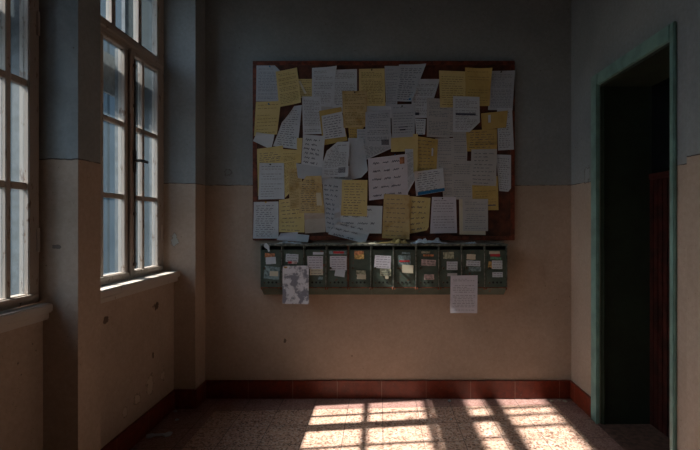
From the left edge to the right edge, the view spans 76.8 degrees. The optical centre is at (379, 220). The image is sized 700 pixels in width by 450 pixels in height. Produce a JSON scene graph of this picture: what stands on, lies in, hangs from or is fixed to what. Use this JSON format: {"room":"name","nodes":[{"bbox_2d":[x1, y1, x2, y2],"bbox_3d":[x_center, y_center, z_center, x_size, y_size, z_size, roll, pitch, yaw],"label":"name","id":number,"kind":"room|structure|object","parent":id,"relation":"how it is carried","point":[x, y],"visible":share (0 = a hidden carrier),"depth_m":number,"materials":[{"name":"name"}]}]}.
{"room":"school corridor","nodes":[
{"label":"school corridor","id":0,"kind":"room"},
{"bbox_2d":[0,0,204,449],"bbox_3d":[-1.740,-0.375,0.564,0.520,3.750,6.329,0,0,0],"label":"wall","id":1,"kind":"structure","parent":0,"point":[76,378],"depth_m":2.30,"materials":[{"name":"paint"}]},
{"bbox_2d":[0,0,52,332],"bbox_3d":[-1.793,-0.720,1.558,0.394,2.400,1.198,0,0,0],"label":"window","id":2,"kind":"structure","parent":1,"relation":"in","point":[24,77],"depth_m":2.08,"materials":[{"name":"paint"}]},
{"bbox_2d":[101,0,179,302],"bbox_3d":[-1.794,-0.720,2.929,0.393,2.400,1.198,0,0,0],"label":"window","id":3,"kind":"structure","parent":1,"relation":"in","point":[122,75],"depth_m":3.13,"materials":[{"name":"paint"}]},
{"bbox_2d":[101,381,205,449],"bbox_3d":[-1.557,1.423,0.555,0.190,0.153,6.311,0,0,0],"label":"baseboard","id":4,"kind":"structure","parent":1,"relation":"attached to","point":[127,439],"depth_m":3.23,"materials":[{"name":"tile"}]},
{"bbox_2d":[130,399,623,449],"bbox_3d":[0.150,1.575,0.564,4.300,0.150,6.729,0,0,0],"label":"floor","id":5,"kind":"structure","parent":0,"point":[216,424],"depth_m":3.21,"materials":[{"name":"stone"}]},
{"bbox_2d":[146,431,172,437],"bbox_3d":[-1.545,1.494,3.073,0.171,0.012,0.064,0,0,-12],"label":"paper scrap","id":6,"kind":"object","parent":5,"relation":"on","point":[169,433],"visible":1,"depth_m":3.07,"materials":[{"name":"paper"}]},
{"bbox_2d":[205,0,570,379],"bbox_3d":[0.150,-0.375,3.829,4.300,3.750,0.200,0,0,0],"label":"wall","id":7,"kind":"structure","parent":0,"point":[524,332],"depth_m":3.73,"materials":[{"name":"paint"}]},
{"bbox_2d":[261,246,281,294],"bbox_3d":[-0.887,0.410,3.651,0.176,0.418,0.154,0,0,0],"label":"letterbox","id":8,"kind":"object","parent":7,"relation":"attached to","point":[271,261],"visible":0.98,"depth_m":3.59,"materials":[{"name":"green metal"}]},
{"bbox_2d":[264,243,269,251],"bbox_3d":[-0.920,0.215,3.580,0.050,0.072,0.007,0,0,0],"label":"crumpled paper","id":9,"kind":"object","parent":8,"relation":"attached to","point":[266,245],"visible":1,"depth_m":3.58,"materials":[{"name":"white paper"}]},
{"bbox_2d":[282,246,303,273],"bbox_3d":[-0.709,0.410,3.651,0.179,0.418,0.154,0,0,0],"label":"letterbox","id":10,"kind":"object","parent":7,"relation":"attached to","point":[291,255],"visible":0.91,"depth_m":3.59,"materials":[{"name":"green metal"}]},
{"bbox_2d":[282,266,308,303],"bbox_3d":[-0.686,0.518,3.570,0.215,0.312,0.011,0,0,0],"label":"sheet","id":11,"kind":"object","parent":10,"relation":"hanging from","point":[295,279],"visible":1,"depth_m":3.58,"materials":[{"name":"grey paper"}]},
{"bbox_2d":[304,246,327,294],"bbox_3d":[-0.528,0.410,3.651,0.181,0.418,0.154,0,0,0],"label":"letterbox","id":12,"kind":"object","parent":7,"relation":"attached to","point":[315,257],"visible":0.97,"depth_m":3.59,"materials":[{"name":"green metal"}]},
{"bbox_2d":[327,246,348,294],"bbox_3d":[-0.346,0.410,3.651,0.180,0.418,0.154,0,0,0],"label":"letterbox","id":13,"kind":"object","parent":7,"relation":"attached to","point":[337,256],"visible":0.99,"depth_m":3.59,"materials":[{"name":"green metal"}]},
{"bbox_2d":[349,246,370,294],"bbox_3d":[-0.164,0.410,3.651,0.184,0.418,0.154,0,0,0],"label":"letterbox","id":14,"kind":"object","parent":7,"relation":"attached to","point":[359,256],"visible":0.98,"depth_m":3.59,"materials":[{"name":"green metal"}]},
{"bbox_2d":[371,246,393,294],"bbox_3d":[0.021,0.410,3.651,0.184,0.418,0.154,0,0,0],"label":"letterbox","id":15,"kind":"object","parent":7,"relation":"attached to","point":[382,257],"visible":0.98,"depth_m":3.59,"materials":[{"name":"green metal"}]},
{"bbox_2d":[253,61,514,239],"bbox_3d":[0.031,-0.593,3.701,2.208,1.512,0.055,0,0,0],"label":"notice board","id":16,"kind":"object","parent":7,"relation":"attached to","point":[501,222],"depth_m":3.71,"materials":[{"name":"red wood"}]},
{"bbox_2d":[253,132,273,147],"bbox_3d":[-0.975,-0.673,3.689,0.185,0.143,0.020,0,0,0],"label":"paper","id":17,"kind":"object","parent":16,"relation":"attached to","point":[266,140],"visible":1,"depth_m":3.70,"materials":[{"name":"grey paper"}]},
{"bbox_2d":[253,202,277,238],"bbox_3d":[-0.962,-0.008,3.699,0.215,0.311,0.007,0,0,0],"label":"sheet","id":18,"kind":"object","parent":16,"relation":"attached to","point":[265,220],"visible":1,"depth_m":3.70,"materials":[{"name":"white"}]},
{"bbox_2d":[254,101,279,135],"bbox_3d":[-0.946,-0.862,3.700,0.227,0.294,0.002,0,0,0],"label":"sheet","id":19,"kind":"object","parent":16,"relation":"attached to","point":[266,116],"visible":1,"depth_m":3.70,"materials":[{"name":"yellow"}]},
{"bbox_2d":[256,65,279,100],"bbox_3d":[-0.940,-1.157,3.702,0.208,0.303,0.002,0,0,0],"label":"sheet","id":20,"kind":"object","parent":16,"relation":"attached to","point":[266,81],"visible":1,"depth_m":3.70,"materials":[{"name":"grey paper"}]},
{"bbox_2d":[257,146,282,195],"bbox_3d":[-0.918,-0.422,3.696,0.231,0.424,0.002,0,0,0],"label":"sheet","id":21,"kind":"object","parent":16,"relation":"attached to","point":[270,154],"visible":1,"depth_m":3.70,"materials":[{"name":"yellow paper"}]},
{"bbox_2d":[258,163,283,198],"bbox_3d":[-0.911,-0.334,3.692,0.218,0.306,0.003,0,0,0],"label":"sheet","id":22,"kind":"object","parent":16,"relation":"attached to","point":[271,177],"visible":1,"depth_m":3.69,"materials":[{"name":"grey paper"}]},
{"bbox_2d":[273,105,301,148],"bbox_3d":[-0.778,-0.789,3.697,0.244,0.374,0.011,0,0,0],"label":"sheet","id":23,"kind":"object","parent":16,"relation":"attached to","point":[288,133],"visible":1,"depth_m":3.70,"materials":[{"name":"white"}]},
{"bbox_2d":[277,232,297,240],"bbox_3d":[-0.780,0.133,3.696,0.181,0.080,0.010,0,0,0],"label":"paper slip","id":24,"kind":"object","parent":16,"relation":"attached to","point":[291,236],"visible":1,"depth_m":3.70,"materials":[{"name":"grey paper"}]},
{"bbox_2d":[276,68,300,106],"bbox_3d":[-0.767,-1.125,3.689,0.214,0.332,0.020,0,0,0],"label":"sheet","id":25,"kind":"object","parent":16,"relation":"attached to","point":[288,88],"visible":1,"depth_m":3.70,"materials":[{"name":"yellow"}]},
{"bbox_2d":[282,149,296,196],"bbox_3d":[-0.762,-0.399,3.694,0.130,0.412,0.002,0,0,0],"label":"sheet","id":26,"kind":"object","parent":16,"relation":"attached to","point":[289,157],"visible":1,"depth_m":3.69,"materials":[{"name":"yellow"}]},
{"bbox_2d":[279,199,303,231],"bbox_3d":[-0.743,-0.057,3.702,0.215,0.307,0.002,0,0,0],"label":"sheet","id":27,"kind":"object","parent":16,"relation":"attached to","point":[290,220],"visible":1,"depth_m":3.70,"materials":[{"name":"yellow paper"}]},
{"bbox_2d":[288,168,301,208],"bbox_3d":[-0.709,-0.273,3.690,0.126,0.344,0.003,0,0,0],"label":"sheet","id":28,"kind":"object","parent":16,"relation":"attached to","point":[294,181],"visible":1,"depth_m":3.69,"materials":[{"name":"brown"}]},
{"bbox_2d":[296,138,301,162],"bbox_3d":[-0.676,-0.592,3.693,0.050,0.210,0.002,0,0,0],"label":"paper slip","id":29,"kind":"object","parent":16,"relation":"attached to","point":[299,140],"visible":1,"depth_m":3.69,"materials":[{"name":"brown"}]},
{"bbox_2d":[296,234,308,241],"bbox_3d":[-0.649,0.145,3.698,0.114,0.072,0.003,0,0,0],"label":"paper slip","id":30,"kind":"object","parent":16,"relation":"attached to","point":[299,237],"visible":1,"depth_m":3.70,"materials":[{"name":"grey paper"}]},
{"bbox_2d":[299,79,311,97],"bbox_3d":[-0.631,-1.115,3.702,0.135,0.160,0.002,0,0,0],"label":"sheet","id":31,"kind":"object","parent":16,"relation":"attached to","point":[307,83],"visible":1,"depth_m":3.70,"materials":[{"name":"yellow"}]},
{"bbox_2d":[296,163,321,178],"bbox_3d":[-0.583,-0.407,3.689,0.243,0.159,0.003,0,0,0],"label":"sheet","id":32,"kind":"object","parent":16,"relation":"attached to","point":[303,170],"visible":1,"depth_m":3.69,"materials":[{"name":"grey paper"}]},
{"bbox_2d":[299,176,323,212],"bbox_3d":[-0.574,-0.222,3.681,0.217,0.310,0.016,0,0,1],"label":"sheet","id":33,"kind":"object","parent":16,"relation":"attached to","point":[310,189],"visible":1,"depth_m":3.69,"materials":[{"name":"yellow paper"}]},
{"bbox_2d":[302,96,321,133],"bbox_3d":[-0.572,-0.887,3.698,0.168,0.320,0.003,0,0,1],"label":"sheet","id":34,"kind":"object","parent":16,"relation":"attached to","point":[311,105],"visible":1,"depth_m":3.70,"materials":[{"name":"grey paper"}]},
{"bbox_2d":[301,135,324,166],"bbox_3d":[-0.562,-0.562,3.693,0.202,0.327,0.002,0,0,0],"label":"sheet","id":35,"kind":"object","parent":16,"relation":"attached to","point":[312,145],"visible":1,"depth_m":3.69,"materials":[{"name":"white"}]},
{"bbox_2d":[304,212,324,232],"bbox_3d":[-0.549,-0.019,3.695,0.181,0.248,0.012,0,0,0],"label":"sheet","id":36,"kind":"object","parent":16,"relation":"attached to","point":[314,222],"visible":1,"depth_m":3.70,"materials":[{"name":"grey paper"}]},
{"bbox_2d":[312,66,336,106],"bbox_3d":[-0.466,-1.129,3.699,0.211,0.341,0.017,0,0,5],"label":"sheet","id":37,"kind":"object","parent":16,"relation":"attached to","point":[322,77],"visible":1,"depth_m":3.70,"materials":[{"name":"grey paper"}]},
{"bbox_2d":[321,106,342,112],"bbox_3d":[-0.408,-0.968,3.701,0.244,0.118,0.003,0,0,0],"label":"sheet","id":38,"kind":"object","parent":16,"relation":"attached to","point":[322,107],"visible":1,"depth_m":3.70,"materials":[{"name":"grey paper"}]},
{"bbox_2d":[322,178,342,232],"bbox_3d":[-0.398,-0.122,3.687,0.176,0.495,0.003,0,0,0],"label":"sheet","id":39,"kind":"object","parent":16,"relation":"attached to","point":[332,187],"visible":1,"depth_m":3.69,"materials":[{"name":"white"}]},
{"bbox_2d":[319,107,346,144],"bbox_3d":[-0.393,-0.796,3.696,0.240,0.324,0.003,0,0,0],"label":"sheet","id":40,"kind":"object","parent":16,"relation":"attached to","point":[334,110],"visible":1,"depth_m":3.70,"materials":[{"name":"brown"}]},
{"bbox_2d":[322,112,345,138],"bbox_3d":[-0.389,-0.802,3.695,0.206,0.235,0.002,0,0,0],"label":"sheet","id":41,"kind":"object","parent":40,"relation":"attached to","point":[332,124],"visible":1,"depth_m":3.69,"materials":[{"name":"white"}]},
{"bbox_2d":[322,142,348,177],"bbox_3d":[-0.371,-0.513,3.676,0.230,0.306,0.020,0,0,0],"label":"sheet","id":42,"kind":"object","parent":16,"relation":"attached to","point":[335,163],"visible":1,"depth_m":3.69,"materials":[{"name":"grey paper"}]},
{"bbox_2d":[329,166,349,179],"bbox_3d":[-0.379,-0.387,3.702,0.286,0.152,0.002,0,0,0],"label":"sheet","id":43,"kind":"object","parent":16,"relation":"attached to","point":[348,176],"visible":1,"depth_m":3.70,"materials":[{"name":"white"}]},
{"bbox_2d":[332,69,356,107],"bbox_3d":[-0.298,-1.114,3.696,0.210,0.328,0.007,0,0,0],"label":"sheet","id":44,"kind":"object","parent":16,"relation":"attached to","point":[346,79],"visible":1,"depth_m":3.70,"materials":[{"name":"grey paper"}]},
{"bbox_2d":[328,222,370,241],"bbox_3d":[-0.255,0.096,3.671,0.360,0.184,0.023,0,0,0],"label":"sheet","id":45,"kind":"object","parent":16,"relation":"attached to","point":[344,230],"visible":0.98,"depth_m":3.68,"materials":[{"name":"white paper"}]},
{"bbox_2d":[341,180,366,215],"bbox_3d":[-0.216,-0.191,3.684,0.222,0.306,0.002,0,0,0],"label":"sheet","id":46,"kind":"object","parent":16,"relation":"attached to","point":[354,192],"visible":1,"depth_m":3.68,"materials":[{"name":"yellow paper"}]},
{"bbox_2d":[342,91,366,127],"bbox_3d":[-0.212,-0.936,3.693,0.214,0.311,0.002,0,0,0],"label":"sheet","id":47,"kind":"object","parent":16,"relation":"attached to","point":[354,104],"visible":1,"depth_m":3.69,"materials":[{"name":"brown"}]},
{"bbox_2d":[348,127,363,137],"bbox_3d":[-0.198,-0.764,3.702,0.143,0.139,0.002,0,0,0],"label":"sheet","id":48,"kind":"object","parent":16,"relation":"attached to","point":[352,131],"visible":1,"depth_m":3.70,"materials":[{"name":"yellow paper"}]},
{"bbox_2d":[348,138,367,179],"bbox_3d":[-0.183,-0.521,3.695,0.170,0.353,0.015,0,0,6],"label":"sheet","id":49,"kind":"object","parent":16,"relation":"attached to","point":[358,167],"visible":1,"depth_m":3.70,"materials":[{"name":"grey paper"}]},
{"bbox_2d":[357,129,364,137],"bbox_3d":[-0.151,-0.685,3.700,0.084,0.177,0.003,0,0,0],"label":"sheet","id":50,"kind":"object","parent":16,"relation":"attached to","point":[359,131],"visible":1,"depth_m":3.70,"materials":[{"name":"grey paper"}]},
{"bbox_2d":[340,205,381,233],"bbox_3d":[-0.170,-0.015,3.686,0.381,0.239,0.003,0,0,0],"label":"sheet","id":51,"kind":"object","parent":16,"relation":"attached to","point":[373,220],"visible":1,"depth_m":3.69,"materials":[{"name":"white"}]},
{"bbox_2d":[359,68,384,105],"bbox_3d":[-0.065,-1.125,3.700,0.223,0.315,0.003,0,0,0],"label":"sheet","id":52,"kind":"object","parent":16,"relation":"attached to","point":[373,82],"visible":1,"depth_m":3.70,"materials":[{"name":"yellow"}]},
{"bbox_2d":[357,135,391,160],"bbox_3d":[-0.040,-0.622,3.697,0.307,0.235,0.004,0,0,0],"label":"sheet","id":53,"kind":"object","parent":16,"relation":"attached to","point":[370,152],"visible":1,"depth_m":3.70,"materials":[{"name":"grey paper"}]},
{"bbox_2d":[365,109,390,146],"bbox_3d":[-0.017,-0.778,3.691,0.218,0.315,0.002,0,0,0],"label":"sheet","id":54,"kind":"object","parent":16,"relation":"attached to","point":[377,123],"visible":1,"depth_m":3.69,"materials":[{"name":"grey paper"}]},
{"bbox_2d":[367,102,390,111],"bbox_3d":[-0.008,-0.934,3.701,0.252,0.135,0.003,0,0,0],"label":"sheet","id":55,"kind":"object","parent":16,"relation":"attached to","point":[369,108],"visible":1,"depth_m":3.70,"materials":[{"name":"grey paper"}]},
{"bbox_2d":[368,154,407,199],"bbox_3d":[0.067,-0.367,3.689,0.336,0.390,0.010,0,0,0],"label":"sheet","id":56,"kind":"object","parent":16,"relation":"attached to","point":[387,174],"visible":1,"depth_m":3.69,"materials":[{"name":"white paper"}]},
{"bbox_2d":[385,66,398,105],"bbox_3d":[0.103,-1.131,3.700,0.130,0.345,0.003,0,0,0],"label":"sheet","id":57,"kind":"object","parent":16,"relation":"attached to","point":[391,72],"visible":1,"depth_m":3.70,"materials":[{"name":"grey paper"}]},
{"bbox_2d":[382,194,409,239],"bbox_3d":[0.132,-0.036,3.685,0.231,0.382,0.013,0,0,0],"label":"sheet","id":58,"kind":"object","parent":16,"relation":"attached to","point":[396,208],"visible":1,"depth_m":3.69,"materials":[{"name":"yellow paper"}]},
{"bbox_2d":[391,137,412,151],"bbox_3d":[0.191,-0.645,3.696,0.198,0.130,0.003,0,0,0],"label":"sheet","id":59,"kind":"object","parent":16,"relation":"attached to","point":[399,144],"visible":1,"depth_m":3.70,"materials":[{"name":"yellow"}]},
{"bbox_2d":[391,104,415,137],"bbox_3d":[0.196,-0.839,3.698,0.206,0.290,0.002,0,0,0],"label":"sheet","id":60,"kind":"object","parent":16,"relation":"attached to","point":[402,118],"visible":1,"depth_m":3.70,"materials":[{"name":"grey paper"}]},
{"bbox_2d":[405,149,414,191],"bbox_3d":[0.252,-0.407,3.694,0.084,0.395,0.003,0,0,0],"label":"sheet","id":61,"kind":"object","parent":16,"relation":"attached to","point":[411,178],"visible":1,"depth_m":3.69,"materials":[{"name":"grey paper"}]},
{"bbox_2d":[395,64,425,101],"bbox_3d":[0.257,-1.158,3.692,0.262,0.315,0.019,0,0,4],"label":"sheet","id":62,"kind":"object","parent":16,"relation":"attached to","point":[409,75],"visible":1,"depth_m":3.70,"materials":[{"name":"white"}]},
{"bbox_2d":[410,196,429,233],"bbox_3d":[0.335,-0.051,3.699,0.181,0.320,0.008,0,0,0],"label":"sheet","id":63,"kind":"object","parent":16,"relation":"attached to","point":[419,206],"visible":1,"depth_m":3.70,"materials":[{"name":"yellow paper"}]},
{"bbox_2d":[415,118,425,133],"bbox_3d":[0.340,-0.794,3.696,0.092,0.134,0.002,0,0,0],"label":"sheet","id":64,"kind":"object","parent":16,"relation":"attached to","point":[420,124],"visible":1,"depth_m":3.70,"materials":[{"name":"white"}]},
{"bbox_2d":[412,79,438,117],"bbox_3d":[0.383,-1.031,3.702,0.244,0.328,0.002,0,0,0],"label":"sheet","id":65,"kind":"object","parent":16,"relation":"attached to","point":[426,88],"visible":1,"depth_m":3.70,"materials":[{"name":"grey paper"}]},
{"bbox_2d":[418,136,437,170],"bbox_3d":[0.395,-0.568,3.698,0.185,0.294,0.002,0,0,0],"label":"sheet","id":66,"kind":"object","parent":16,"relation":"attached to","point":[427,147],"visible":1,"depth_m":3.70,"materials":[{"name":"yellow paper"}]},
{"bbox_2d":[414,168,444,195],"bbox_3d":[0.414,-0.327,3.689,0.262,0.235,0.030,0,0,-7],"label":"sheet","id":67,"kind":"object","parent":16,"relation":"attached to","point":[426,181],"visible":1,"depth_m":3.69,"materials":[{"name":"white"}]},
{"bbox_2d":[427,98,450,137],"bbox_3d":[0.494,-0.866,3.694,0.206,0.336,0.014,0,0,0],"label":"sheet","id":68,"kind":"object","parent":16,"relation":"attached to","point":[438,118],"visible":1,"depth_m":3.70,"materials":[{"name":"grey paper"}]},
{"bbox_2d":[430,197,456,233],"bbox_3d":[0.533,-0.048,3.694,0.227,0.307,0.003,0,0,0],"label":"sheet","id":69,"kind":"object","parent":16,"relation":"attached to","point":[443,211],"visible":1,"depth_m":3.69,"materials":[{"name":"grey paper"}]},
{"bbox_2d":[435,138,452,168],"bbox_3d":[0.538,-0.555,3.699,0.151,0.286,0.003,0,0,0],"label":"sheet","id":70,"kind":"object","parent":16,"relation":"attached to","point":[445,145],"visible":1,"depth_m":3.70,"materials":[{"name":"grey paper"}]},
{"bbox_2d":[441,165,451,196],"bbox_3d":[0.568,-0.336,3.698,0.109,0.269,0.003,0,0,0],"label":"sheet","id":71,"kind":"object","parent":16,"relation":"attached to","point":[447,169],"visible":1,"depth_m":3.70,"materials":[{"name":"grey paper"}]},
{"bbox_2d":[447,107,452,136],"bbox_3d":[0.598,-0.846,3.701,0.084,0.278,0.003,0,0,0],"label":"sheet","id":72,"kind":"object","parent":16,"relation":"attached to","point":[451,112],"visible":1,"depth_m":3.70,"materials":[{"name":"grey paper"}]},
{"bbox_2d":[439,70,465,106],"bbox_3d":[0.607,-1.110,3.698,0.223,0.311,0.002,0,0,0],"label":"sheet","id":73,"kind":"object","parent":16,"relation":"attached to","point":[451,83],"visible":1,"depth_m":3.70,"materials":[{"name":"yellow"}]},
{"bbox_2d":[453,132,466,160],"bbox_3d":[0.677,-0.627,3.700,0.126,0.244,0.002,0,0,0],"label":"sheet","id":74,"kind":"object","parent":16,"relation":"attached to","point":[459,138],"visible":1,"depth_m":3.70,"materials":[{"name":"grey paper"}]},
{"bbox_2d":[452,160,471,198],"bbox_3d":[0.693,-0.344,3.696,0.176,0.328,0.002,0,0,0],"label":"sheet","id":75,"kind":"object","parent":16,"relation":"attached to","point":[461,170],"visible":1,"depth_m":3.70,"materials":[{"name":"grey paper"}]},
{"bbox_2d":[453,96,479,131],"bbox_3d":[0.726,-0.899,3.694,0.226,0.302,0.003,0,0,0],"label":"sheet","id":76,"kind":"object","parent":16,"relation":"attached to","point":[466,110],"visible":1,"depth_m":3.69,"materials":[{"name":"grey paper"}]},
{"bbox_2d":[459,199,485,234],"bbox_3d":[0.774,-0.034,3.692,0.222,0.302,0.003,0,0,0],"label":"sheet","id":77,"kind":"object","parent":16,"relation":"attached to","point":[461,232],"visible":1,"depth_m":3.69,"materials":[{"name":"grey paper"}]},
{"bbox_2d":[463,199,487,230],"bbox_3d":[0.799,-0.050,3.691,0.214,0.268,0.002,0,0,0],"label":"sheet","id":78,"kind":"object","parent":16,"relation":"attached to","point":[475,211],"visible":1,"depth_m":3.69,"materials":[{"name":"grey paper"}]},
{"bbox_2d":[465,67,491,105],"bbox_3d":[0.828,-1.128,3.696,0.225,0.324,0.031,0,0,8],"label":"sheet","id":79,"kind":"object","parent":16,"relation":"attached to","point":[477,80],"visible":1,"depth_m":3.70,"materials":[{"name":"brown"}]},
{"bbox_2d":[466,129,496,150],"bbox_3d":[0.853,-0.679,3.695,0.261,0.189,0.008,0,0,0],"label":"sheet","id":80,"kind":"object","parent":16,"relation":"attached to","point":[476,139],"visible":1,"depth_m":3.70,"materials":[{"name":"yellow paper"}]},
{"bbox_2d":[470,149,496,185],"bbox_3d":[0.869,-0.449,3.693,0.227,0.311,0.002,0,0,0],"label":"sheet","id":81,"kind":"object","parent":16,"relation":"attached to","point":[483,161],"visible":1,"depth_m":3.69,"materials":[{"name":"white paper"}]},
{"bbox_2d":[472,176,498,209],"bbox_3d":[0.884,-0.233,3.694,0.223,0.290,0.002,0,0,0],"label":"sheet","id":82,"kind":"object","parent":16,"relation":"attached to","point":[490,193],"visible":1,"depth_m":3.69,"materials":[{"name":"brown"}]},
{"bbox_2d":[481,111,507,129],"bbox_3d":[0.962,-0.847,3.696,0.227,0.164,0.002,0,0,0],"label":"paper","id":83,"kind":"object","parent":16,"relation":"attached to","point":[492,120],"visible":1,"depth_m":3.70,"materials":[{"name":"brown paper"}]},
{"bbox_2d":[488,70,514,109],"bbox_3d":[1.022,-1.098,3.702,0.227,0.337,0.002,0,0,0],"label":"sheet","id":84,"kind":"object","parent":16,"relation":"attached to","point":[502,84],"visible":1,"depth_m":3.70,"materials":[{"name":"grey paper"}]},
{"bbox_2d":[497,155,510,191],"bbox_3d":[1.039,-0.403,3.701,0.126,0.314,0.003,0,0,0],"label":"sheet","id":85,"kind":"object","parent":16,"relation":"attached to","point":[503,161],"visible":1,"depth_m":3.70,"materials":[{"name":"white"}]},
{"bbox_2d":[497,108,513,149],"bbox_3d":[1.056,-0.772,3.700,0.143,0.358,0.002,0,0,0],"label":"sheet","id":86,"kind":"object","parent":16,"relation":"attached to","point":[505,135],"visible":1,"depth_m":3.70,"materials":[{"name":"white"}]},
{"bbox_2d":[260,243,507,245],"bbox_3d":[0.031,0.194,3.655,2.023,0.013,0.147,0,0,0],"label":"shelf","id":87,"kind":"object","parent":7,"relation":"attached to","point":[269,244],"visible":0.91,"depth_m":3.58,"materials":[{"name":"metal"}]},
{"bbox_2d":[277,241,300,243],"bbox_3d":[-0.747,0.176,3.632,0.192,0.021,0.092,0,0,0],"label":"crumpled paper","id":88,"kind":"object","parent":87,"relation":"on","point":[283,242],"visible":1,"depth_m":3.62,"materials":[{"name":"white paper"}]},
{"bbox_2d":[352,241,378,243],"bbox_3d":[-0.118,0.177,3.632,0.225,0.018,0.092,0,0,0],"label":"crumpled paper","id":89,"kind":"object","parent":87,"relation":"on","point":[375,242],"visible":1,"depth_m":3.62,"materials":[{"name":"white paper"}]},
{"bbox_2d":[379,239,409,243],"bbox_3d":[0.119,0.166,3.632,0.257,0.041,0.093,0,0,0],"label":"crumpled paper","id":90,"kind":"object","parent":87,"relation":"on","point":[394,241],"visible":1,"depth_m":3.65,"materials":[{"name":"yellow paper"}]},
{"bbox_2d":[410,238,447,243],"bbox_3d":[0.404,0.163,3.632,0.307,0.047,0.092,0,0,0],"label":"crumpled paper","id":91,"kind":"object","parent":87,"relation":"on","point":[437,240],"visible":1,"depth_m":3.63,"materials":[{"name":"paper"}]},
{"bbox_2d":[205,380,570,398],"bbox_3d":[0.070,1.423,3.720,3.100,0.153,0.018,0,0,0],"label":"baseboard","id":92,"kind":"structure","parent":7,"relation":"attached to","point":[215,389],"depth_m":3.71,"materials":[{"name":"tile"}]},
{"bbox_2d":[393,246,415,294],"bbox_3d":[0.205,0.410,3.651,0.184,0.418,0.154,0,0,0],"label":"letterbox","id":93,"kind":"object","parent":7,"relation":"attached to","point":[404,256],"visible":0.98,"depth_m":3.59,"materials":[{"name":"green metal"}]},
{"bbox_2d":[415,246,438,294],"bbox_3d":[0.391,0.410,3.651,0.185,0.418,0.154,0,0,0],"label":"letterbox","id":94,"kind":"object","parent":7,"relation":"attached to","point":[427,257],"visible":1,"depth_m":3.59,"materials":[{"name":"green metal"}]},
{"bbox_2d":[438,246,461,294],"bbox_3d":[0.577,0.410,3.651,0.185,0.418,0.154,0,0,0],"label":"letterbox","id":95,"kind":"object","parent":7,"relation":"attached to","point":[450,257],"visible":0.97,"depth_m":3.59,"materials":[{"name":"green metal"}]},
{"bbox_2d":[450,275,477,312],"bbox_3d":[0.681,0.595,3.569,0.224,0.309,0.014,0,0,0],"label":"sheet","id":96,"kind":"object","parent":95,"relation":"hanging from","point":[463,288],"visible":1,"depth_m":3.58,"materials":[{"name":"grey paper"}]},
{"bbox_2d":[462,246,484,294],"bbox_3d":[0.764,0.410,3.651,0.187,0.418,0.154,0,0,0],"label":"letterbox","id":97,"kind":"object","parent":7,"relation":"attached to","point":[473,257],"visible":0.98,"depth_m":3.59,"materials":[{"name":"green metal"}]},
{"bbox_2d":[482,246,506,294],"bbox_3d":[0.949,0.410,3.651,0.180,0.418,0.154,0,0,0],"label":"letterbox","id":98,"kind":"object","parent":7,"relation":"attached to","point":[495,256],"visible":0.97,"depth_m":3.59,"materials":[{"name":"green metal"}]},
{"bbox_2d":[571,0,699,449],"bbox_3d":[1.745,-0.375,0.564,0.610,3.750,6.329,0,0,0],"label":"wall","id":99,"kind":"structure","parent":0,"point":[602,31],"depth_m":2.80,"materials":[{"name":"paint"}]},
{"bbox_2d":[570,381,590,417],"bbox_3d":[1.521,1.423,0.555,0.198,0.153,6.311,0,0,0],"label":"baseboard","id":100,"kind":"structure","parent":99,"relation":"attached to","point":[578,396],"depth_m":3.52,"materials":[{"name":"paint"}]},
{"bbox_2d":[591,21,676,449],"bbox_3d":[1.812,0.205,2.867,0.437,2.590,0.943,0,0,0],"label":"door frame","id":101,"kind":"structure","parent":99,"relation":"in","point":[634,112],"depth_m":3.23,"materials":[{"name":"green paint"}]},
{"label":"outside","id":102,"kind":"structure","parent":0,"visible":0},
{"bbox_3d":[0.000,2.750,5.000,120.000,0.100,130.000,0,0,0],"label":"ground","id":103,"kind":"structure","parent":102,"visible":0},
{"bbox_2d":[101,0,106,273],"bbox_3d":[-17.000,-8.075,21.100,6.600,21.550,3.000,0,0,0],"label":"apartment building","id":104,"kind":"structure","parent":103,"relation":"on","point":[103,2],"depth_m":22.36,"materials":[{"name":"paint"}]},
{"bbox_2d":[107,0,121,272],"bbox_3d":[-17.000,-11.075,34.400,6.600,27.550,23.200,0,0,0],"label":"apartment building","id":105,"kind":"structure","parent":103,"relation":"on","point":[110,48],"depth_m":22.94,"materials":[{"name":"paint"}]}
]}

